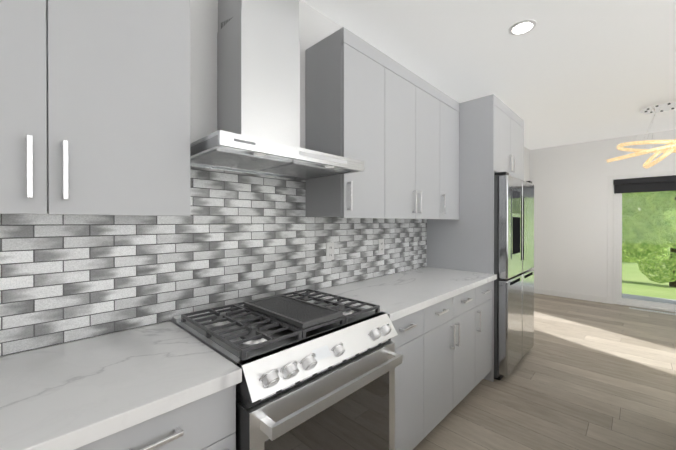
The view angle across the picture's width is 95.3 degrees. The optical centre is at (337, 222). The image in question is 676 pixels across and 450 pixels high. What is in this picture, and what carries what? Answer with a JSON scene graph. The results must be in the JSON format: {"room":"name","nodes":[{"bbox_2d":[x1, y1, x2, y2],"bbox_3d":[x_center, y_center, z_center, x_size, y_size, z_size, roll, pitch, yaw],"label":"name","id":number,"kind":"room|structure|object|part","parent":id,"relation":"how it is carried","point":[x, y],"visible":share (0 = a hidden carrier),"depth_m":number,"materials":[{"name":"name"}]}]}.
{"room":"kitchen","nodes":[
{"label":"kitchen","id":0,"kind":"room"},
{"bbox_2d":[0,0,531,356],"bbox_3d":[0.367,-0.021,2.630,0.160,2.740,9.650,0,0,44],"label":"wall","id":1,"kind":"structure","parent":0,"point":[236,237],"depth_m":1.47,"materials":[{"name":"tile"}]},
{"bbox_2d":[0,0,190,215],"bbox_3d":[-0.928,-0.560,0.963,0.332,1.048,0.778,0,0,44],"label":"upper cabinet","id":2,"kind":"object","parent":1,"relation":"attached to","point":[94,107],"visible":1,"depth_m":0.92,"materials":[{"name":"grey wood"}]},
{"bbox_2d":[190,0,363,179],"bbox_3d":[-0.308,-0.824,1.477,0.498,1.119,0.762,0,0,44],"label":"range hood","id":3,"kind":"object","parent":1,"relation":"attached to","point":[257,132],"visible":0.98,"depth_m":1.45,"materials":[{"name":"silver metal"}]},
{"bbox_2d":[326,242,333,260],"bbox_3d":[-0.052,0.191,2.083,0.008,0.120,0.072,0,0,44],"label":"electrical outlet","id":4,"kind":"object","parent":1,"relation":"attached to","point":[329,250],"visible":1,"depth_m":2.08,"materials":[{"name":"white plastic"}]},
{"bbox_2d":[305,27,388,218],"bbox_3d":[0.048,-0.564,1.961,0.332,1.048,0.386,0,0,44],"label":"upper cabinet","id":5,"kind":"object","parent":1,"relation":"attached to","point":[347,77],"depth_m":1.83,"materials":[{"name":"grey wood"}]},
{"bbox_2d":[379,239,383,253],"bbox_3d":[0.353,0.190,2.497,0.008,0.120,0.072,0,0,44],"label":"electrical outlet","id":6,"kind":"object","parent":1,"relation":"attached to","point":[381,246],"visible":1,"depth_m":2.49,"materials":[{"name":"white plastic"}]},
{"bbox_2d":[389,57,440,218],"bbox_3d":[0.451,-0.566,2.373,0.332,1.048,0.767,0,0,44],"label":"upper cabinet","id":7,"kind":"object","parent":1,"relation":"attached to","point":[392,124],"depth_m":2.23,"materials":[{"name":"grey wood"}]},
{"bbox_2d":[441,91,458,218],"bbox_3d":[0.853,-0.568,2.784,0.332,1.048,0.383,0,0,44],"label":"upper cabinet","id":8,"kind":"object","parent":1,"relation":"attached to","point":[449,106],"depth_m":2.66,"materials":[{"name":"grey wood"}]},
{"bbox_2d":[302,0,675,149],"bbox_3d":[1.954,-1.435,1.072,4.600,0.100,9.650,0,0,44],"label":"ceiling","id":9,"kind":"structure","parent":0,"point":[564,72],"depth_m":2.53,"materials":[{"name":"paint"}]},
{"bbox_2d":[509,20,536,35],"bbox_3d":[1.308,-1.384,2.186,0.169,0.010,0.169,0,0,38],"label":"recessed light","id":10,"kind":"object","parent":9,"relation":"in","point":[521,27],"visible":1,"depth_m":2.16,"materials":[{"name":"white plastic"}]},
{"bbox_2d":[606,99,675,168],"bbox_3d":[3.852,-1.026,3.658,1.005,0.735,1.007,0,0,44],"label":"chandelier","id":11,"kind":"object","parent":9,"relation":"hanging from","point":[668,148],"visible":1,"depth_m":3.61,"materials":[{"name":"gold glass"}]},
{"bbox_2d":[413,293,675,449],"bbox_3d":[1.954,1.405,1.084,4.600,0.100,9.650,0,0,44],"label":"floor","id":12,"kind":"structure","parent":0,"point":[587,375],"depth_m":2.47,"materials":[{"name":"brown wood"}]},
{"bbox_2d":[74,385,235,449],"bbox_3d":[-0.690,0.918,1.001,0.606,0.876,0.456,0,0,44],"label":"base cabinet","id":13,"kind":"object","parent":12,"relation":"on","point":[208,422],"visible":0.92,"depth_m":0.83,"materials":[{"name":"grey wood"}]},
{"bbox_2d":[0,321,241,449],"bbox_3d":[-1.083,0.460,0.573,0.643,0.040,1.618,0,0,44],"label":"countertop","id":14,"kind":"structure","parent":13,"relation":"on","point":[73,395],"depth_m":0.85,"materials":[{"name":"stone"}]},
{"bbox_2d":[173,289,402,449],"bbox_3d":[-0.211,0.866,1.389,0.730,0.976,0.756,0,0,44],"label":"range","id":15,"kind":"object","parent":12,"relation":"on","point":[318,372],"visible":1,"depth_m":1.18,"materials":[{"name":"silver metal"}]},
{"bbox_2d":[391,308,426,449],"bbox_3d":[0.143,0.915,1.853,0.606,0.876,0.389,0,0,44],"label":"base cabinet","id":16,"kind":"object","parent":12,"relation":"on","point":[410,341],"depth_m":1.68,"materials":[{"name":"grey wood"}]},
{"bbox_2d":[427,287,478,434],"bbox_3d":[0.551,0.913,2.270,0.606,0.876,0.777,0,0,44],"label":"base cabinet","id":17,"kind":"object","parent":12,"relation":"on","point":[444,368],"depth_m":2.03,"materials":[{"name":"grey wood"}]},
{"bbox_2d":[427,94,523,381],"bbox_3d":[1.439,0.127,3.156,0.652,2.440,0.960,0,0,44],"label":"tall cabinet","id":18,"kind":"object","parent":12,"relation":"on","point":[491,134],"visible":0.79,"depth_m":2.74,"materials":[{"name":"grey wood"}]},
{"bbox_2d":[479,281,491,381],"bbox_3d":[0.958,0.911,2.685,0.606,0.876,0.386,0,0,44],"label":"base cabinet","id":19,"kind":"object","parent":12,"relation":"on","point":[485,291],"depth_m":2.49,"materials":[{"name":"grey wood"}]},
{"bbox_2d":[310,267,496,321],"bbox_3d":[0.562,0.454,2.255,0.643,0.040,1.554,0,0,44],"label":"countertop","id":20,"kind":"structure","parent":19,"relation":"on","point":[395,296],"depth_m":2.04,"materials":[{"name":"stone"}]},
{"bbox_2d":[494,172,533,379],"bbox_3d":[1.476,0.458,3.121,0.704,1.778,0.906,0,0,44],"label":"fridge","id":21,"kind":"object","parent":12,"relation":"on","point":[497,376],"depth_m":2.65,"materials":[{"name":"silver metal"}]},
{"bbox_3d":[1.697,0.439,2.905,0.076,1.687,0.906,0,0,44],"label":"fridge door","id":22,"kind":"part","parent":21,"relation":"part of","materials":[{"name":"silver metal"}]},
{"bbox_3d":[1.725,0.108,2.876,0.008,0.840,0.750,0,0,44],"label":"fridge panel","id":23,"kind":"part","parent":21,"relation":"part of","materials":[{"name":"silver metal"}]},
{"bbox_2d":[629,307,675,314],"bbox_3d":[4.792,1.337,4.665,0.550,0.007,0.100,0,0,44],"label":"floor vent","id":24,"kind":"object","parent":12,"relation":"in","point":[652,311],"visible":1,"depth_m":4.66,"materials":[{"name":"grey metal"}]},
{"bbox_2d":[532,129,675,296],"bbox_3d":[5.279,-0.028,4.470,4.290,2.740,0.150,0,0,44],"label":"wall","id":25,"kind":"structure","parent":0,"point":[570,181],"depth_m":5.41,"materials":[{"name":"paint"}]},
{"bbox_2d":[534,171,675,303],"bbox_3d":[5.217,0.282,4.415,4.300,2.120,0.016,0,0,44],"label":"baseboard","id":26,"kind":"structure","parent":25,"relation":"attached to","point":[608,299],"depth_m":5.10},
{"bbox_2d":[613,180,675,311],"bbox_3d":[5.232,0.317,4.488,1.820,2.050,0.092,0,0,44],"label":"sliding door","id":27,"kind":"structure","parent":25,"relation":"attached to","point":[618,299],"depth_m":5.07,"materials":[{"name":"clear glass"}]},
{"bbox_2d":[614,175,675,193],"bbox_3d":[5.183,-0.595,4.434,1.810,0.224,0.068,0,0,44],"label":"roller blind","id":28,"kind":"object","parent":25,"relation":"attached to","point":[651,184],"visible":1,"depth_m":4.80,"materials":[{"name":"fabric"}]},
{"label":"outside","id":29,"kind":"structure","parent":0,"visible":0},
{"bbox_2d":[622,191,675,299],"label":"window","id":30,"kind":"structure","parent":29,"point":[635,241],"depth_m":10.07,"materials":[{"name":"glass"}]},
{"bbox_2d":[622,293,675,303],"bbox_3d":[5.684,1.412,4.955,2.420,0.105,1.098,0,0,44],"label":"step","id":31,"kind":"structure","parent":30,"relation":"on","point":[653,299],"depth_m":5.54,"materials":[{"name":"concrete"}]}
]}

